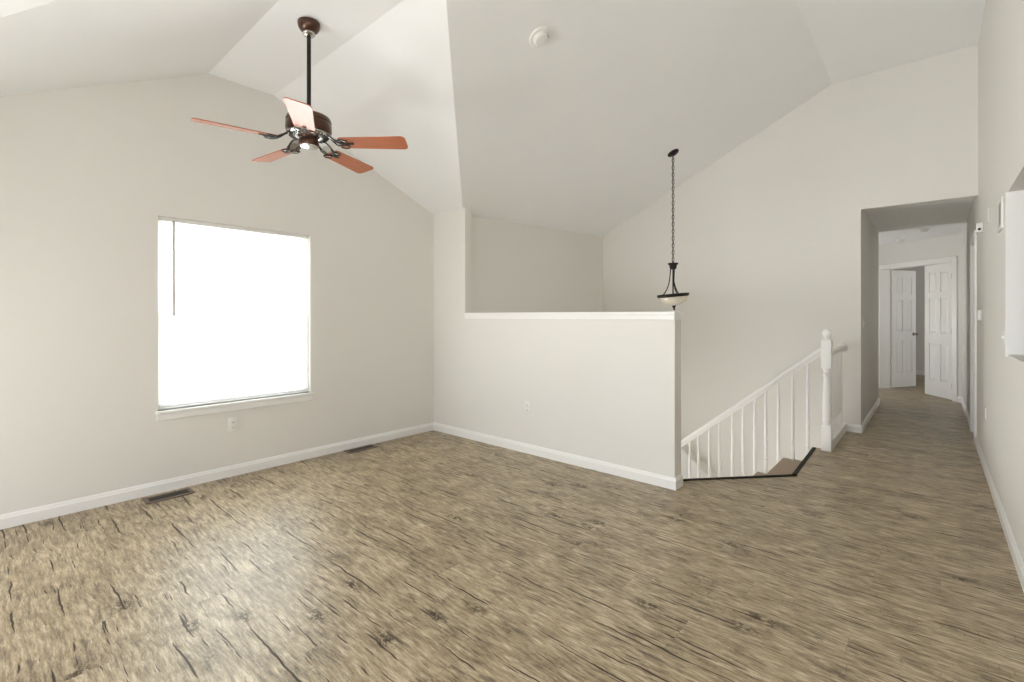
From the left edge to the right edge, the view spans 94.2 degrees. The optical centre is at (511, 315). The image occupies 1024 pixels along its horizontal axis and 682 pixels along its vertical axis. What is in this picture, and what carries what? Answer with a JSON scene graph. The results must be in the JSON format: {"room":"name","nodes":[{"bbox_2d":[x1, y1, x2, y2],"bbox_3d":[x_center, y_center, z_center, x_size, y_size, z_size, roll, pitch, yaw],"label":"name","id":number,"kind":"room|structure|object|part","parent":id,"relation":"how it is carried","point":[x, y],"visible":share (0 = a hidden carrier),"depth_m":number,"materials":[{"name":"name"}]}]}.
{"room":"living room","nodes":[
{"label":"living room","id":0,"kind":"room"},
{"bbox_2d":[0,74,433,514],"bbox_3d":[-2.466,-0.355,3.598,0.150,3.450,4.770,0,0,41],"label":"wall","id":1,"kind":"structure","parent":0,"point":[88,174],"depth_m":3.38,"materials":[{"name":"paint"}]},
{"bbox_2d":[0,422,433,529],"bbox_3d":[-2.385,1.228,3.567,0.017,0.085,4.590,0,0,41],"label":"baseboard","id":2,"kind":"structure","parent":1,"relation":"attached to","point":[26,516],"depth_m":3.52,"materials":[{"name":"paint"}]},
{"bbox_2d":[228,417,237,432],"bbox_3d":[-2.209,0.865,3.769,0.010,0.115,0.072,0,0,41],"label":"wall outlet","id":3,"kind":"object","parent":1,"relation":"attached to","point":[232,422],"visible":1,"depth_m":3.77,"materials":[{"name":"white plastic"}]},
{"bbox_2d":[158,216,308,409],"bbox_3d":[-2.184,-0.015,3.841,0.060,1.396,1.108,0,0,41],"label":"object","id":4,"kind":"object","parent":1,"relation":"attached to","point":[233,300],"visible":0.97,"depth_m":3.78,"materials":[{"name":"white plastic"}]},
{"bbox_3d":[-2.192,0.677,3.848,0.026,0.011,1.102,0,0,41],"label":"rail","id":5,"kind":"part","parent":4,"relation":"part of","materials":[{"name":"white plastic"}]},
{"bbox_2d":[156,389,313,420],"bbox_3d":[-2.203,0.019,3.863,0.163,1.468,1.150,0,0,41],"label":"window sill","id":6,"kind":"structure","parent":1,"relation":"in","point":[182,412],"depth_m":3.75,"materials":[{"name":"paint"}]},
{"bbox_3d":[-2.244,-0.015,3.894,0.050,1.356,1.070,0,0,41],"label":"sash","id":7,"kind":"part","parent":6,"relation":"part of","materials":[{"name":"paint"}]},
{"bbox_3d":[-2.244,-0.015,3.894,0.060,1.400,1.114,0,0,41],"label":"frame","id":8,"kind":"part","parent":6,"relation":"part of","materials":[{"name":"paint"}]},
{"bbox_2d":[0,0,985,235],"bbox_3d":[0.713,-1.815,2.813,5.755,1.546,7.660,0,0,41],"label":"ceiling","id":9,"kind":"structure","parent":0,"point":[577,131],"depth_m":3.86,"materials":[{"name":"paint"}]},
{"bbox_2d":[191,16,407,173],"bbox_3d":[-1.318,-1.455,3.022,1.175,0.802,1.197,0,0,41],"label":"ceiling fan","id":10,"kind":"object","parent":9,"relation":"hanging from","point":[309,129],"visible":1,"depth_m":2.98,"materials":[{"name":"brown wood"}]},
{"bbox_3d":[-1.614,-1.092,2.773,0.423,0.006,0.140,0,12,-36],"label":"blade","id":11,"kind":"part","parent":10,"relation":"part of","materials":[{"name":"brown wood"}]},
{"bbox_3d":[-1.614,-1.092,3.251,0.423,0.006,0.140,0,12,36],"label":"blade","id":12,"kind":"part","parent":10,"relation":"part of","materials":[{"name":"brown wood"}]},
{"bbox_3d":[-1.428,-1.112,3.113,0.140,0.058,0.084,0,7,36],"label":"bracket plate","id":13,"kind":"part","parent":10,"relation":"part of","materials":[{"name":"grey metal"}]},
{"bbox_3d":[-1.159,-1.092,2.625,0.140,0.006,0.423,13,-4,-18],"label":"blade","id":14,"kind":"part","parent":10,"relation":"part of","materials":[{"name":"brown wood"}]},
{"bbox_3d":[-1.233,-1.112,3.179,0.084,0.058,0.140,-8,-2,18],"label":"bracket plate","id":15,"kind":"part","parent":10,"relation":"part of","materials":[{"name":"grey metal"}]},
{"bbox_3d":[-1.110,-1.112,3.014,0.140,0.058,0.084,0,-7,0],"label":"bracket plate","id":16,"kind":"part","parent":10,"relation":"part of","materials":[{"name":"grey metal"}]},
{"bbox_3d":[-1.159,-1.092,3.399,0.140,0.006,0.423,-13,-4,18],"label":"blade","id":17,"kind":"part","parent":10,"relation":"part of","materials":[{"name":"brown wood"}]},
{"bbox_3d":[-0.878,-1.092,3.012,0.423,0.006,0.140,0,-12,0],"label":"blade","id":18,"kind":"part","parent":10,"relation":"part of","materials":[{"name":"brown wood"}]},
{"bbox_2d":[529,26,549,47],"bbox_3d":[0.191,-1.918,3.287,0.143,0.098,0.156,0,0,41],"label":"smoke detector","id":19,"kind":"object","parent":9,"relation":"attached to","point":[540,36],"visible":1,"depth_m":3.25,"materials":[{"name":"white plastic"}]},
{"bbox_2d":[657,149,688,309],"bbox_3d":[1.873,-0.993,5.539,0.361,1.869,0.361,0,0,41],"label":"pendant light","id":20,"kind":"object","parent":9,"relation":"hanging from","point":[678,298],"visible":1,"depth_m":5.51,"materials":[{"name":"black metal"}]},
{"bbox_3d":[1.807,-0.389,5.554,0.098,0.314,0.015,0,0,14],"label":"arm","id":21,"kind":"part","parent":20,"relation":"part of","materials":[{"name":"black metal"}]},
{"bbox_3d":[1.874,-1.248,5.539,0.025,1.249,0.025,0,0,-3],"label":"chain","id":22,"kind":"part","parent":20,"relation":"part of","materials":[{"name":"metal"}]},
{"bbox_3d":[1.880,-0.320,5.539,0.027,0.440,0.016,0,0,2],"label":"rod","id":23,"kind":"part","parent":20,"relation":"part of","materials":[{"name":"black metal"}]},
{"bbox_3d":[1.875,-0.175,5.539,0.319,0.122,0.320,0,0,41],"label":"lamp shade","id":24,"kind":"part","parent":20,"relation":"part of","materials":[{"name":"white glass"}]},
{"bbox_3d":[1.891,-0.394,5.474,0.085,0.302,0.059,0,0,41],"label":"arm","id":25,"kind":"part","parent":20,"relation":"part of","materials":[{"name":"black metal"}]},
{"bbox_2d":[0,375,1023,681],"bbox_3d":[3.484,1.380,5.115,6.950,0.220,14.920,0,0,41],"label":"floor","id":26,"kind":"structure","parent":0,"point":[430,556],"depth_m":2.33,"materials":[{"name":"brown wood"}]},
{"bbox_2d":[142,488,195,504],"bbox_3d":[-2.409,1.266,3.345,0.135,0.007,0.285,0,0,41],"label":"floor vent","id":27,"kind":"object","parent":26,"relation":"in","point":[153,499],"visible":1,"depth_m":3.34,"materials":[{"name":"brown metal"}]},
{"bbox_2d":[344,444,377,453],"bbox_3d":[-1.434,1.266,4.522,0.125,0.007,0.300,0,0,41],"label":"floor vent","id":28,"kind":"object","parent":26,"relation":"in","point":[366,447],"visible":1,"depth_m":4.52,"materials":[{"name":"brown metal"}]},
{"bbox_2d":[683,447,815,480],"bbox_3d":[2.181,1.281,3.948,1.856,0.038,0.397,0,0,-29],"label":"trim","id":29,"kind":"structure","parent":26,"relation":"on","point":[812,450],"depth_m":3.74,"materials":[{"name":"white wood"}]},
{"bbox_2d":[471,216,602,312],"bbox_3d":[0.390,0.670,6.227,0.120,4.400,2.970,0,0,41],"label":"wall","id":30,"kind":"structure","parent":0,"point":[515,267],"depth_m":5.97,"materials":[{"name":"paint"}]},
{"bbox_2d":[434,206,680,477],"bbox_3d":[0.161,0.795,4.461,2.845,3.950,0.120,0,0,41],"label":"wall","id":31,"kind":"structure","parent":0,"point":[606,390],"depth_m":4.19,"materials":[{"name":"paint"}]},
{"bbox_2d":[524,401,529,413],"bbox_3d":[0.141,0.850,4.394,0.072,0.115,0.010,0,0,41],"label":"wall outlet","id":32,"kind":"object","parent":31,"relation":"attached to","point":[526,403],"visible":1,"depth_m":4.39,"materials":[{"name":"white plastic"}]},
{"bbox_2d":[434,422,682,489],"bbox_3d":[0.199,1.228,4.417,2.760,0.085,0.135,0,0,41],"label":"baseboard","id":33,"kind":"structure","parent":31,"relation":"attached to","point":[651,478],"depth_m":4.05,"materials":[{"name":"paint"}]},
{"bbox_2d":[464,312,681,319],"bbox_3d":[0.391,0.002,4.257,2.240,0.061,0.144,0,0,41],"label":"trim","id":34,"kind":"structure","parent":31,"relation":"attached to","point":[504,315],"depth_m":4.00,"materials":[{"name":"paint"}]},
{"bbox_2d":[681,450,707,478],"bbox_3d":[2.736,2.801,5.969,2.000,2.738,0.170,0,0,41],"label":"wall","id":35,"kind":"structure","parent":0,"point":[684,458],"depth_m":6.24,"materials":[{"name":"paint"}]},
{"bbox_2d":[681,444,717,477],"bbox_3d":[2.726,2.217,5.957,2.000,1.630,0.200,0,0,41],"label":"trim","id":36,"kind":"structure","parent":35,"relation":"on","point":[703,466],"depth_m":6.20,"materials":[{"name":"paint"}]},
{"bbox_2d":[603,45,977,476],"bbox_3d":[2.922,0.720,5.984,4.198,6.900,0.120,0,0,41],"label":"wall","id":37,"kind":"structure","parent":0,"point":[767,238],"depth_m":5.61,"materials":[{"name":"paint"}]},
{"bbox_2d":[833,423,846,448],"bbox_3d":[3.320,1.353,4.889,0.084,0.335,0.995,0,0,41],"label":"trim","id":38,"kind":"structure","parent":37,"relation":"attached to","point":[838,435],"depth_m":4.86,"materials":[{"name":"paint"}]},
{"bbox_2d":[843,423,862,432],"bbox_3d":[3.715,1.228,5.196,0.180,0.085,0.017,0,0,41],"label":"baseboard","id":39,"kind":"structure","parent":37,"relation":"attached to","point":[856,428],"depth_m":5.18,"materials":[{"name":"paint"}]},
{"bbox_2d":[862,211,878,422],"bbox_3d":[4.521,-0.005,6.086,0.120,2.650,2.190,0,0,41],"label":"wall","id":40,"kind":"structure","parent":0,"point":[870,234],"depth_m":5.86,"materials":[{"name":"paint"}]},
{"bbox_2d":[861,398,879,431],"bbox_3d":[3.820,1.228,6.640,1.935,0.085,2.320,0,0,41],"label":"baseboard","id":41,"kind":"structure","parent":40,"relation":"attached to","point":[867,419],"depth_m":5.80,"materials":[{"name":"paint"}]},
{"bbox_2d":[894,266,924,370],"bbox_3d":[8.947,-0.005,10.056,5.300,2.650,0.120,0,0,41],"label":"wall","id":42,"kind":"structure","parent":0,"point":[920,271],"depth_m":10.17,"materials":[{"name":"paint"}]},
{"bbox_2d":[916,371,924,374],"bbox_3d":[8.903,1.228,10.006,5.100,0.085,0.017,0,0,41],"label":"baseboard","id":43,"kind":"structure","parent":42,"relation":"attached to","point":[917,372],"depth_m":10.16,"materials":[{"name":"paint"}]},
{"bbox_2d":[865,198,974,246],"bbox_3d":[6.677,-1.250,7.485,5.300,0.100,7.140,0,0,41],"label":"ceiling","id":44,"kind":"structure","parent":0,"point":[944,218],"depth_m":6.01,"materials":[{"name":"paint"}]},
{"bbox_2d":[894,239,905,242],"bbox_3d":[6.133,-1.179,7.525,0.140,0.047,0.140,0,0,41],"label":"smoke detector","id":45,"kind":"object","parent":44,"relation":"attached to","point":[896,240],"visible":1,"depth_m":7.49,"materials":[{"name":"white plastic"}]},
{"bbox_2d":[918,228,928,231],"bbox_3d":[5.710,-1.179,6.604,0.120,0.047,0.120,0,0,41],"label":"smoke detector","id":46,"kind":"object","parent":44,"relation":"attached to","point":[923,229],"visible":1,"depth_m":6.57,"materials":[{"name":"white plastic"}]},
{"bbox_2d":[879,233,961,396],"bbox_3d":[6.421,-0.005,8.877,0.120,2.650,4.020,0,0,-5],"label":"wall","id":47,"kind":"structure","parent":0,"point":[949,245],"depth_m":7.26,"materials":[{"name":"paint"}]},
{"bbox_2d":[890,270,917,387],"bbox_3d":[6.901,0.233,8.403,0.620,2.050,0.176,0,0,-18],"label":"door","id":48,"kind":"structure","parent":47,"relation":"in","point":[903,334],"depth_m":8.38,"materials":[{"name":"paint"}]},
{"bbox_2d":[879,256,956,401],"bbox_3d":[6.562,0.198,7.683,0.208,2.145,1.377,0,0,-5],"label":"trim","id":49,"kind":"structure","parent":47,"relation":"attached to","point":[884,270],"depth_m":8.29,"materials":[{"name":"paint"}]},
{"bbox_2d":[925,262,951,399],"bbox_3d":[6.611,0.233,7.361,0.044,2.050,0.620,0,0,10],"label":"door","id":50,"kind":"structure","parent":47,"relation":"in","point":[938,278],"depth_m":7.36,"materials":[{"name":"paint"}]},
{"bbox_2d":[962,0,1023,561],"bbox_3d":[3.773,-0.705,3.686,0.120,4.050,8.720,0,0,41],"label":"wall","id":51,"kind":"structure","parent":0,"point":[1000,378],"depth_m":3.15,"materials":[{"name":"paint"}]},
{"bbox_2d":[970,230,976,443],"bbox_3d":[4.861,0.215,4.933,0.139,2.110,0.740,0,0,41],"label":"trim","id":52,"kind":"structure","parent":51,"relation":"attached to","point":[973,240],"depth_m":5.18,"materials":[{"name":"paint"}]},
{"bbox_2d":[976,222,982,232],"bbox_3d":[4.053,-0.760,4.128,0.045,0.084,0.071,0,0,41],"label":"sensor","id":53,"kind":"object","parent":51,"relation":"attached to","point":[979,226],"visible":1,"depth_m":4.11,"materials":[{"name":"white plastic"}]},
{"bbox_2d":[977,309,981,321],"bbox_3d":[4.133,-0.002,4.208,0.032,0.110,0.110,0,0,41],"label":"thermostat","id":54,"kind":"object","parent":51,"relation":"attached to","point":[979,312],"visible":1,"depth_m":4.18,"materials":[{"name":"white plastic"}]},
{"bbox_2d":[961,397,1023,592],"bbox_3d":[3.700,1.228,3.704,0.017,0.085,8.650,0,0,41],"label":"baseboard","id":55,"kind":"structure","parent":51,"relation":"attached to","point":[1015,553],"depth_m":2.89,"materials":[{"name":"paint"}]},
{"bbox_2d":[997,196,1003,232],"bbox_3d":[3.089,-0.635,3.009,0.014,0.195,0.240,0,0,41],"label":"air vent","id":56,"kind":"object","parent":51,"relation":"in","point":[1000,205],"visible":1,"depth_m":2.97,"materials":[{"name":"white plastic"}]},
{"bbox_2d":[1001,331,1004,342],"bbox_3d":[2.954,0.130,2.861,0.018,0.075,0.055,0,0,41],"label":"light switch","id":57,"kind":"object","parent":51,"relation":"attached to","point":[1003,336],"visible":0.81,"depth_m":2.86,"materials":[{"name":"white plastic"}]},
{"bbox_2d":[1005,190,1023,356],"bbox_3d":[2.920,-0.237,2.724,0.135,0.955,0.020,0,0,41],"label":"trim","id":58,"kind":"structure","parent":51,"relation":"attached to","point":[1014,200],"depth_m":2.74,"materials":[{"name":"paint"}]},
{"bbox_3d":[1.004,2.640,5.691,1.510,0.200,2.860,0,0,41],"label":"floor","id":59,"kind":"structure","parent":0,"visible":0},
{"bbox_2d":[753,457,801,475],"bbox_3d":[1.774,2.640,4.373,1.450,2.460,1.875,0,0,41],"label":"staircase","id":60,"kind":"structure","parent":59,"relation":"on","point":[785,465],"depth_m":4.44,"materials":[{"name":"carpet"}]},
{"bbox_2d":[681,328,847,478],"bbox_3d":[2.749,1.241,5.343,1.568,2.242,1.091,0,0,41],"label":"stair railing","id":61,"kind":"object","parent":60,"relation":"on","point":[831,357],"visible":0.76,"depth_m":4.75,"materials":[{"name":"paint"}]},
{"bbox_3d":[2.399,0.926,4.979,1.523,1.282,0.064,0,0,41],"label":"handrail","id":62,"kind":"part","parent":61,"relation":"part of","materials":[{"name":"paint"}]},
{"bbox_3d":[2.963,0.752,4.481,0.082,1.035,0.082,0,0,41],"label":"newel post","id":63,"kind":"part","parent":61,"relation":"part of","materials":[{"name":"paint"}]},
{"bbox_3d":[3.312,0.355,4.875,0.064,0.060,1.003,0,0,41],"label":"guard rail","id":64,"kind":"part","parent":61,"relation":"part of","materials":[{"name":"paint"}]}
]}

